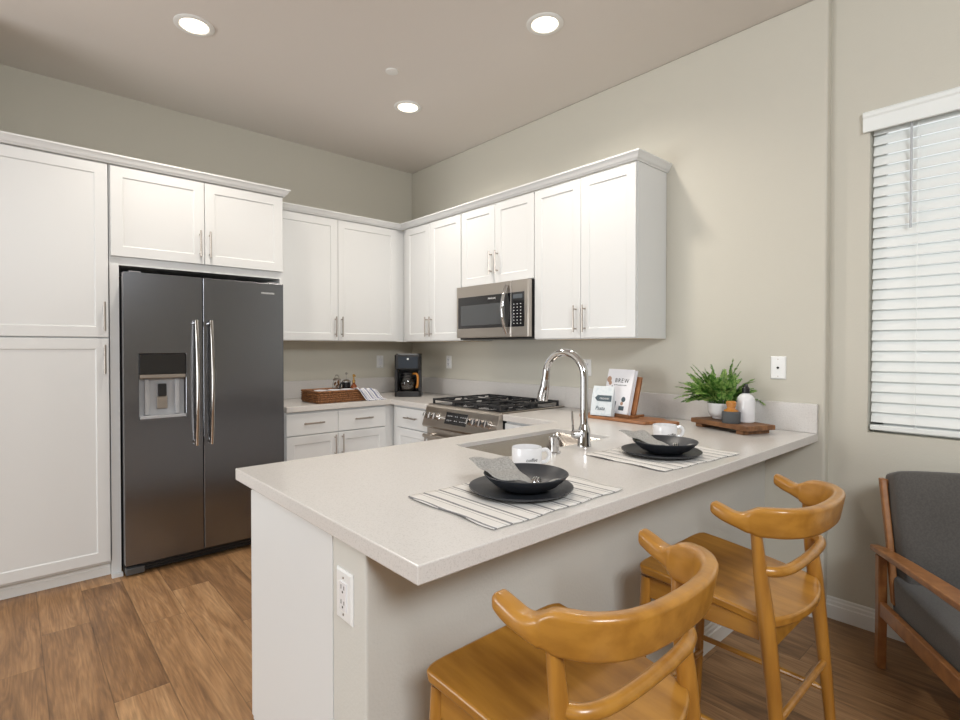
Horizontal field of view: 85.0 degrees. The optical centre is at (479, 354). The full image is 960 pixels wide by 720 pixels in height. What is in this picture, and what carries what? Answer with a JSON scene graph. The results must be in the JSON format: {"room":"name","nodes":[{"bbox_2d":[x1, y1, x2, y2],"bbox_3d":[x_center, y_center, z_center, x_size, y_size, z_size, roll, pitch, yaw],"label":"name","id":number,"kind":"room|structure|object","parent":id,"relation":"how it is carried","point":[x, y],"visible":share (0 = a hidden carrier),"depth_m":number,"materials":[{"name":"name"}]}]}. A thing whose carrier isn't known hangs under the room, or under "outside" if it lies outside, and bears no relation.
{"room":"kitchen","nodes":[
{"label":"kitchen","id":0,"kind":"room"},
{"bbox_2d":[0,64,411,380],"bbox_3d":[-3.240,-0.231,2.951,7.400,3.051,0.100,-1,1,-42],"label":"wall","id":1,"kind":"structure","parent":0,"point":[35,105],"depth_m":4.07,"materials":[{"name":"beige paint"}]},
{"bbox_2d":[282,209,412,342],"bbox_3d":[-1.123,-0.616,4.526,1.532,1.004,0.368,-1,1,-42],"label":"upper cabinet","id":2,"kind":"object","parent":1,"relation":"attached to","point":[343,281],"visible":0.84,"depth_m":4.31,"materials":[{"name":"white paint"}]},
{"bbox_2d":[377,356,382,367],"bbox_3d":[-0.941,0.064,4.941,0.072,0.116,0.010,-1,1,-42],"label":"wall outlet","id":3,"kind":"object","parent":1,"relation":"attached to","point":[379,358],"visible":1,"depth_m":4.94,"materials":[{"name":"white plastic"}]},
{"bbox_2d":[0,0,812,173],"bbox_3d":[-0.704,-1.769,0.101,7.400,0.100,7.700,-1,1,-42],"label":"ceiling","id":4,"kind":"structure","parent":0,"point":[311,73],"depth_m":3.08,"materials":[{"name":"white paint"}]},
{"bbox_2d":[173,14,214,36],"bbox_3d":[-1.520,-1.750,2.788,0.196,0.008,0.196,-1,1,-42],"label":"recessed light","id":5,"kind":"object","parent":4,"relation":"in","point":[194,25],"visible":1,"depth_m":2.78,"materials":[{"name":"white paint"}]},
{"bbox_2d":[179,18,208,33],"bbox_3d":[-1.520,-1.751,2.788,0.138,0.003,0.138,-1,1,-42],"label":"diffuser","id":6,"kind":"object","parent":5,"relation":"attached to","point":[187,25],"depth_m":2.79,"materials":[{"name":"white"}]},
{"bbox_2d":[385,68,398,74],"bbox_3d":[-0.545,-1.755,3.248,0.080,0.008,0.080,-1,1,-42],"label":"cap","id":7,"kind":"object","parent":4,"relation":"attached to","point":[390,71],"visible":1,"depth_m":3.24,"materials":[{"name":"white paint"}]},
{"bbox_2d":[394,101,421,113],"bbox_3d":[-0.514,-1.762,3.732,0.196,0.008,0.196,-1,1,-42],"label":"recessed light","id":8,"kind":"object","parent":4,"relation":"in","point":[407,107],"visible":1,"depth_m":3.73,"materials":[{"name":"white paint"}]},
{"bbox_2d":[398,103,417,111],"bbox_3d":[-0.514,-1.763,3.732,0.138,0.003,0.138,-1,1,-42],"label":"diffuser","id":9,"kind":"object","parent":8,"relation":"attached to","point":[402,107],"depth_m":3.73,"materials":[{"name":"white"}]},
{"bbox_2d":[526,12,563,35],"bbox_3d":[0.344,-1.750,2.776,0.196,0.008,0.196,-1,1,-42],"label":"recessed light","id":10,"kind":"object","parent":4,"relation":"in","point":[544,23],"visible":1,"depth_m":2.77,"materials":[{"name":"white paint"}]},
{"bbox_2d":[532,17,557,32],"bbox_3d":[0.344,-1.750,2.776,0.138,0.003,0.138,-1,1,-42],"label":"diffuser","id":11,"kind":"object","parent":10,"relation":"attached to","point":[539,24],"depth_m":2.78,"materials":[{"name":"white"}]},
{"bbox_2d":[0,544,959,719],"bbox_3d":[-0.704,1.357,0.142,7.400,0.050,7.700,-1,1,-42],"label":"floor","id":12,"kind":"structure","parent":0,"point":[173,641],"depth_m":2.24,"materials":[{"name":"brown wood"}]},
{"bbox_2d":[0,142,110,586],"bbox_3d":[-2.574,0.093,3.036,0.636,2.402,0.663,-1,1,-42],"label":"pantry cabinet","id":13,"kind":"object","parent":12,"relation":"on","point":[55,511],"visible":1,"depth_m":2.86,"materials":[{"name":"white paint"}]},
{"bbox_2d":[0,562,110,599],"bbox_3d":[-2.421,1.259,2.882,0.638,0.075,0.014,-1,1,-42],"label":"baseboard","id":14,"kind":"structure","parent":12,"relation":"on","point":[26,587],"depth_m":2.92,"materials":[{"name":"white paint"}]},
{"bbox_2d":[107,163,282,578],"bbox_3d":[-1.960,0.086,3.586,1.014,2.402,0.663,-1,1,-42],"label":"tall cabinet","id":15,"kind":"object","parent":12,"relation":"on","point":[158,223],"visible":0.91,"depth_m":3.25,"materials":[{"name":"white paint"}]},
{"bbox_2d":[0,131,290,197],"bbox_3d":[-2.077,-1.131,3.254,1.688,0.048,0.354,-1,1,-42],"label":"trim","id":16,"kind":"structure","parent":15,"relation":"on","point":[5,137],"depth_m":3.07,"materials":[{"name":"white paint"}]},
{"bbox_2d":[119,271,283,575],"bbox_3d":[-1.901,0.396,3.539,0.920,1.782,0.764,-1,1,-42],"label":"refrigerator","id":17,"kind":"object","parent":12,"relation":"on","point":[202,362],"visible":0.98,"depth_m":3.23,"materials":[{"name":"black"}]},
{"bbox_2d":[139,374,185,378],"bbox_3d":[-1.907,0.127,3.146,0.240,0.022,0.048,-1,1,-42],"label":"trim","id":18,"kind":"structure","parent":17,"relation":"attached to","point":[141,376],"depth_m":3.13,"materials":[{"name":"silver metal"}]},
{"bbox_2d":[251,489,333,719],"bbox_3d":[0.300,0.867,2.335,2.362,0.872,0.634,-1,1,-42],"label":"base cabinet","id":19,"kind":"object","parent":12,"relation":"on","point":[292,557],"visible":0.26,"depth_m":1.50,"materials":[{"name":"white paint"}]},
{"bbox_2d":[236,387,817,585],"bbox_3d":[0.258,0.337,2.366,2.376,0.184,1.562,-1,1,-42],"label":"countertop","id":20,"kind":"structure","parent":19,"relation":"on","point":[360,498],"depth_m":1.70,"materials":[{"name":"white stone"}]},
{"bbox_2d":[408,476,622,529],"bbox_3d":[0.110,0.396,1.507,0.528,0.005,0.361,-1,1,-42],"label":"placemat","id":21,"kind":"object","parent":20,"relation":"on","point":[460,500],"visible":0.6,"depth_m":1.41,"materials":[{"name":"fabric"}]},
{"bbox_2d":[469,476,573,501],"bbox_3d":[0.118,0.385,1.516,0.301,0.018,0.301,-1,1,-42],"label":"plate","id":22,"kind":"object","parent":21,"relation":"on","point":[482,486],"visible":0.62,"depth_m":1.47,"materials":[{"name":"grey ceramic"}]},
{"bbox_2d":[483,463,568,494],"bbox_3d":[0.132,0.363,1.512,0.245,0.050,0.245,-1,1,-42],"label":"bowl","id":23,"kind":"object","parent":22,"relation":"on","point":[547,473],"visible":0.83,"depth_m":1.51,"materials":[{"name":"grey ceramic"}]},
{"bbox_2d":[469,456,559,482],"bbox_3d":[0.091,0.337,1.508,0.161,0.059,0.258,-1,1,-42],"label":"napkin","id":24,"kind":"object","parent":23,"relation":"on","point":[503,468],"visible":0.83,"depth_m":1.54,"materials":[{"name":"grey fabric"}]},
{"bbox_2d":[531,476,540,482],"bbox_3d":[0.159,0.357,1.471,0.017,0.030,0.045,0,1,24],"label":"napkin ring","id":25,"kind":"object","parent":23,"relation":"in","point":[535,477],"visible":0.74,"depth_m":1.47,"materials":[{"name":"silver metal"}]},
{"bbox_2d":[465,432,597,455],"bbox_3d":[0.255,0.522,2.380,0.689,0.230,0.339,-1,1,-42],"label":"sink","id":26,"kind":"object","parent":20,"relation":"in","point":[504,448],"visible":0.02,"depth_m":2.55,"materials":[{"name":"silver metal"}]},
{"bbox_2d":[512,444,550,463],"bbox_3d":[0.172,0.358,1.848,0.122,0.072,0.107,0,1,-29],"label":"mug","id":27,"kind":"object","parent":20,"relation":"on","point":[521,453],"visible":0.84,"depth_m":1.81,"materials":[{"name":"white ceramic"}]},
{"bbox_2d":[537,349,590,447],"bbox_3d":[0.360,0.181,2.317,0.082,0.416,0.291,-1,1,-42],"label":"faucet","id":28,"kind":"object","parent":20,"relation":"on","point":[582,434],"visible":1,"depth_m":2.23,"materials":[{"name":"silver metal"}]},
{"bbox_2d":[588,412,678,424],"bbox_3d":[0.861,0.370,3.044,0.210,0.017,0.584,-1,1,-40],"label":"cutting board","id":29,"kind":"object","parent":20,"relation":"on","point":[643,420],"visible":0.66,"depth_m":2.95,"materials":[{"name":"brown wood"}]},
{"bbox_2d":[590,386,614,416],"bbox_3d":[0.725,0.274,3.099,0.136,0.178,0.052,1,1,42],"label":"packet","id":30,"kind":"object","parent":29,"relation":"on","point":[603,397],"visible":0.99,"depth_m":3.08,"materials":[{"name":"white paper"}]},
{"bbox_2d":[614,377,643,418],"bbox_3d":[0.860,0.244,3.119,0.172,0.232,0.235,0,1,-30],"label":"book stand","id":31,"kind":"object","parent":29,"relation":"on","point":[639,379],"visible":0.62,"depth_m":3.04,"materials":[{"name":"brown wood"}]},
{"bbox_2d":[606,369,637,414],"bbox_3d":[0.832,0.218,3.127,0.091,0.264,0.212,0,1,-30],"label":"book","id":32,"kind":"object","parent":31,"relation":"on","point":[623,380],"visible":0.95,"depth_m":3.08,"materials":[{"name":"white paper"}]},
{"bbox_2d":[585,446,739,471],"bbox_3d":[0.718,0.388,2.060,0.513,0.005,0.363,-1,1,-37],"label":"placemat","id":33,"kind":"object","parent":20,"relation":"on","point":[617,454],"visible":0.57,"depth_m":1.96,"materials":[{"name":"fabric"}]},
{"bbox_2d":[621,443,702,458],"bbox_3d":[0.707,0.378,2.046,0.301,0.018,0.301,-1,1,-42],"label":"plate","id":34,"kind":"object","parent":33,"relation":"on","point":[633,448],"visible":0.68,"depth_m":2.01,"materials":[{"name":"grey ceramic"}]},
{"bbox_2d":[632,435,698,454],"bbox_3d":[0.721,0.356,2.043,0.245,0.050,0.245,-1,1,-42],"label":"bowl","id":35,"kind":"object","parent":34,"relation":"on","point":[683,442],"visible":0.9,"depth_m":1.99,"materials":[{"name":"grey ceramic"}]},
{"bbox_2d":[619,429,692,445],"bbox_3d":[0.679,0.330,2.038,0.161,0.059,0.258,-1,1,-42],"label":"napkin","id":36,"kind":"object","parent":35,"relation":"on","point":[642,435],"visible":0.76,"depth_m":2.08,"materials":[{"name":"grey fabric"}]},
{"bbox_2d":[653,423,684,436],"bbox_3d":[0.845,0.352,2.376,0.122,0.072,0.107,0,1,-29],"label":"mug","id":37,"kind":"object","parent":20,"relation":"on","point":[658,428],"visible":0.64,"depth_m":2.34,"materials":[{"name":"white ceramic"}]},
{"bbox_2d":[691,416,774,434],"bbox_3d":[1.290,0.361,2.692,0.184,0.044,0.370,0,1,-20],"label":"wood riser","id":38,"kind":"object","parent":20,"relation":"on","point":[756,427],"visible":0.91,"depth_m":2.57,"materials":[{"name":"brown wood"}]},
{"bbox_2d":[674,360,765,419],"bbox_3d":[1.220,0.177,2.767,0.357,0.322,0.418,-1,1,-42],"label":"potted fern","id":39,"kind":"object","parent":38,"relation":"on","point":[714,389],"visible":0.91,"depth_m":2.73,"materials":[{"name":"green plant"}]},
{"bbox_2d":[707,401,726,419],"bbox_3d":[1.280,0.295,2.771,0.146,0.086,0.146,-1,1,-42],"label":"pot","id":40,"kind":"object","parent":39,"relation":"on","point":[715,408],"depth_m":2.73,"materials":[{"name":"white ceramic"}]},
{"bbox_2d":[722,400,740,423],"bbox_3d":[1.258,0.284,2.625,0.087,0.111,0.087,-1,1,-42],"label":"candle","id":41,"kind":"object","parent":38,"relation":"on","point":[730,415],"visible":1,"depth_m":2.60,"materials":[{"name":"grey concrete"}]},
{"bbox_2d":[722,411,740,423],"bbox_3d":[1.258,0.311,2.625,0.087,0.057,0.087,-1,1,-42],"label":"cup","id":42,"kind":"object","parent":41,"relation":"on","point":[729,417],"depth_m":2.59,"materials":[{"name":"grey concrete"}]},
{"bbox_2d":[736,384,754,422],"bbox_3d":[1.346,0.242,2.652,0.086,0.194,0.086,-1,1,-42],"label":"soap bottle","id":43,"kind":"object","parent":38,"relation":"on","point":[745,401],"visible":0.95,"depth_m":2.62,"materials":[{"name":"white ceramic"}]},
{"bbox_2d":[284,404,393,460],"bbox_3d":[-1.016,0.840,4.442,1.505,0.872,0.663,-1,1,-42],"label":"base cabinet","id":44,"kind":"object","parent":12,"relation":"on","point":[307,434],"visible":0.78,"depth_m":3.98,"materials":[{"name":"white paint"}]},
{"bbox_2d":[284,377,564,412],"bbox_3d":[-0.588,0.316,3.962,1.506,0.184,1.942,-1,1,-42],"label":"countertop","id":45,"kind":"structure","parent":44,"relation":"on","point":[432,387],"depth_m":4.34,"materials":[{"name":"white stone"}]},
{"bbox_2d":[301,387,365,403],"bbox_3d":[-1.155,0.318,4.161,0.430,0.094,0.310,-1,1,-42],"label":"wicker tray","id":46,"kind":"object","parent":45,"relation":"on","point":[307,395],"visible":0.92,"depth_m":4.04,"materials":[{"name":"brown wicker"}]},
{"bbox_2d":[332,375,340,388],"bbox_3d":[-1.173,0.257,4.300,0.071,0.190,0.074,0,1,2],"label":"glass jar","id":47,"kind":"object","parent":46,"relation":"in","point":[336,381],"visible":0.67,"depth_m":4.27,"materials":[{"name":"white"}]},
{"bbox_2d":[339,372,350,388],"bbox_3d":[-1.113,0.246,4.293,0.111,0.211,0.072,-1,1,-42],"label":"press","id":48,"kind":"object","parent":46,"relation":"in","point":[346,383],"visible":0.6,"depth_m":4.28,"materials":[{"name":"black glass"}]},
{"bbox_2d":[350,374,356,388],"bbox_3d":[-1.025,0.253,4.255,0.052,0.200,0.052,0,1,-4],"label":"bottle","id":49,"kind":"object","parent":46,"relation":"in","point":[353,385],"visible":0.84,"depth_m":4.24,"materials":[{"name":"orange glass"}]},
{"bbox_2d":[354,388,384,400],"bbox_3d":[-0.891,0.309,4.220,0.257,0.106,0.127,-1,1,-42],"label":"dish towel","id":50,"kind":"object","parent":46,"relation":"on","point":[369,394],"visible":0.94,"depth_m":4.18,"materials":[{"name":"white fabric"}]},
{"bbox_2d":[395,353,421,396],"bbox_3d":[-0.629,0.173,4.605,0.230,0.370,0.230,0,1,-5],"label":"coffee maker","id":51,"kind":"object","parent":45,"relation":"on","point":[408,366],"visible":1,"depth_m":4.51,"materials":[{"name":"black plastic"}]},
{"bbox_2d":[394,405,426,444],"bbox_3d":[-0.325,0.842,4.305,0.663,0.872,0.533,-1,1,-42],"label":"base cabinet","id":52,"kind":"object","parent":12,"relation":"on","point":[408,427],"visible":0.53,"depth_m":4.12,"materials":[{"name":"white paint"}]},
{"bbox_2d":[422,394,563,440],"bbox_3d":[0.078,0.803,3.784,0.715,0.962,0.778,-1,1,-42],"label":"range","id":53,"kind":"object","parent":12,"relation":"on","point":[473,414],"visible":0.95,"depth_m":3.63,"materials":[{"name":"silver metal"}]},
{"bbox_2d":[429,399,563,413],"bbox_3d":[0.111,0.365,3.808,0.625,0.009,0.772,-1,1,-42],"label":"cooktop","id":54,"kind":"object","parent":53,"relation":"in","point":[445,406],"depth_m":3.62,"materials":[{"name":"black metal"}]},
{"bbox_2d":[505,421,530,428],"bbox_3d":[0.564,0.854,3.313,0.663,0.872,0.570,-1,1,-42],"label":"base cabinet","id":55,"kind":"object","parent":12,"relation":"on","point":[508,425],"visible":0.02,"depth_m":3.27,"materials":[{"name":"white paint"}]},
{"bbox_2d":[427,528,718,719],"bbox_3d":[0.199,0.864,1.106,0.511,0.913,0.515,-1,1,-42],"label":"bar stool","id":56,"kind":"object","parent":12,"relation":"on","point":[555,661],"visible":1,"depth_m":1.03,"materials":[{"name":"brown wood"}]},
{"bbox_2d":[639,474,845,719],"bbox_3d":[0.822,0.857,1.649,0.511,0.913,0.515,-1,1,-42],"label":"bar stool","id":57,"kind":"object","parent":12,"relation":"on","point":[759,596],"visible":0.9,"depth_m":1.51,"materials":[{"name":"brown wood"}]},
{"bbox_2d":[870,471,959,698],"bbox_3d":[1.809,0.897,1.793,0.572,0.826,0.942,0,1,18],"label":"armchair","id":58,"kind":"object","parent":12,"relation":"on","point":[921,509],"visible":1,"depth_m":2.06,"materials":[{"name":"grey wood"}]},
{"bbox_2d":[885,471,959,588],"bbox_3d":[1.923,0.727,2.107,0.430,0.494,0.273,0,1,18],"label":"cushion","id":59,"kind":"object","parent":58,"relation":"on","point":[923,507],"depth_m":2.09,"materials":[{"name":"grey fabric"}]},
{"bbox_2d":[893,576,959,672],"bbox_3d":[1.790,0.986,1.735,0.460,0.187,0.775,0,1,18],"label":"seat cushion","id":60,"kind":"object","parent":58,"relation":"on","point":[935,621],"depth_m":1.88,"materials":[{"name":"grey fabric"}]},
{"bbox_2d":[457,278,535,339],"bbox_3d":[0.192,-0.315,3.880,0.442,0.400,0.757,-1,1,-42],"label":"microwave","id":61,"kind":"object","parent":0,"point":[500,310],"visible":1,"depth_m":3.71,"materials":[{"name":"silver metal"}]},
{"bbox_2d":[333,461,764,719],"bbox_3d":[0.569,0.871,2.038,2.366,0.872,0.166,-1,1,-42],"label":"wall","id":62,"kind":"structure","parent":0,"point":[401,627],"depth_m":1.41,"materials":[{"name":"grey paint"}]},
{"bbox_2d":[337,565,353,626],"bbox_3d":[-0.325,0.575,1.250,0.009,0.122,0.078,-1,1,-42],"label":"wall outlet","id":63,"kind":"object","parent":62,"relation":"attached to","point":[345,580],"visible":1,"depth_m":1.24,"materials":[{"name":"white plastic"}]},
{"bbox_2d":[339,580,346,612],"bbox_3d":[-0.327,0.575,1.249,0.003,0.068,0.034,-1,1,-42],"label":"receptacle","id":64,"kind":"object","parent":63,"relation":"attached to","point":[342,583],"depth_m":1.25,"materials":[{"name":"white plastic"}]},
{"bbox_2d":[693,622,733,655],"bbox_3d":[0.629,1.255,1.975,2.366,0.105,0.016,-1,1,-42],"label":"baseboard","id":65,"kind":"structure","parent":62,"relation":"attached to","point":[713,630],"depth_m":2.34,"materials":[{"name":"white paint"}]},
{"bbox_2d":[412,0,831,598],"bbox_3d":[0.549,-0.243,3.907,0.120,3.051,3.535,-1,1,-42],"label":"wall","id":66,"kind":"structure","parent":0,"point":[742,120],"depth_m":2.92,"materials":[{"name":"beige paint"}]},
{"bbox_2d":[404,213,491,341],"bbox_3d":[-0.314,-0.615,4.495,0.368,1.004,0.827,-1,1,-42],"label":"upper cabinet","id":67,"kind":"object","parent":66,"relation":"attached to","point":[432,250],"visible":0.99,"depth_m":4.36,"materials":[{"name":"white paint"}]},
{"bbox_2d":[446,356,451,368],"bbox_3d":[-0.284,0.065,4.743,0.009,0.116,0.072,-1,1,-42],"label":"wall outlet","id":68,"kind":"object","parent":66,"relation":"attached to","point":[448,358],"visible":1,"depth_m":4.73,"materials":[{"name":"white plastic"}]},
{"bbox_2d":[282,148,672,230],"bbox_3d":[-0.216,-1.125,3.523,2.592,0.048,1.180,1,1,40],"label":"trim","id":69,"kind":"structure","parent":66,"relation":"attached to","point":[638,154],"depth_m":3.65,"materials":[{"name":"white paint"}]},
{"bbox_2d":[462,191,534,286],"bbox_3d":[0.218,-0.813,3.899,0.368,0.592,0.764,-1,1,-42],"label":"upper cabinet","id":70,"kind":"object","parent":66,"relation":"attached to","point":[498,239],"visible":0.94,"depth_m":3.76,"materials":[{"name":"white paint"}]},
{"bbox_2d":[583,359,590,375],"bbox_3d":[0.735,0.086,3.607,0.009,0.116,0.072,-1,1,-42],"label":"wall outlet","id":71,"kind":"object","parent":66,"relation":"attached to","point":[587,361],"visible":0.48,"depth_m":3.59,"materials":[{"name":"white plastic"}]},
{"bbox_2d":[535,161,666,339],"bbox_3d":[0.731,-0.600,3.329,0.368,1.004,0.769,-1,1,-42],"label":"upper cabinet","id":72,"kind":"object","parent":66,"relation":"attached to","point":[600,237],"visible":1,"depth_m":3.14,"materials":[{"name":"white paint"}]},
{"bbox_2d":[565,387,817,433],"bbox_3d":[1.135,0.306,3.152,0.020,0.144,1.562,-1,1,-42],"label":"backsplash","id":73,"kind":"structure","parent":66,"relation":"attached to","point":[790,416],"depth_m":2.99,"materials":[{"name":"white stone"}]},
{"bbox_2d":[770,356,785,378],"bbox_3d":[1.540,0.066,2.708,0.010,0.118,0.074,-1,1,-42],"label":"wall plate","id":74,"kind":"object","parent":66,"relation":"attached to","point":[778,363],"visible":1,"depth_m":2.71,"materials":[{"name":"white plastic"}]},
{"bbox_2d":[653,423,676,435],"bbox_3d":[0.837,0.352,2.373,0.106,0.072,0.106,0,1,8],"label":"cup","id":75,"kind":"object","parent":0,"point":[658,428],"depth_m":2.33,"materials":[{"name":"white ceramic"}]},
{"bbox_2d":[827,0,959,608],"bbox_3d":[3.138,-0.207,1.125,0.140,3.051,4.065,-1,1,-42],"label":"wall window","id":76,"kind":"structure","parent":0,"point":[885,53],"depth_m":2.50,"materials":[{"name":"beige paint"}]},
{"bbox_2d":[826,595,904,642],"bbox_3d":[3.080,1.267,1.092,0.016,0.105,4.065,-1,1,-42],"label":"baseboard","id":77,"kind":"structure","parent":76,"relation":"attached to","point":[860,616],"depth_m":2.52,"materials":[{"name":"white paint"}]},
{"bbox_2d":[863,86,959,437],"bbox_3d":[2.271,-0.387,2.015,0.092,1.494,1.312,-1,1,-42],"label":"window blind","id":78,"kind":"object","parent":76,"relation":"attached to","point":[915,379],"visible":1,"depth_m":2.36,"materials":[{"name":"white plastic"}]},
{"bbox_2d":[872,115,959,438],"bbox_3d":[2.338,-0.377,2.079,0.045,1.497,1.258,-1,1,-42],"label":"window","id":79,"kind":"structure","parent":76,"relation":"attached to","point":[958,115],"depth_m":2.42,"materials":[{"name":"white glass"}]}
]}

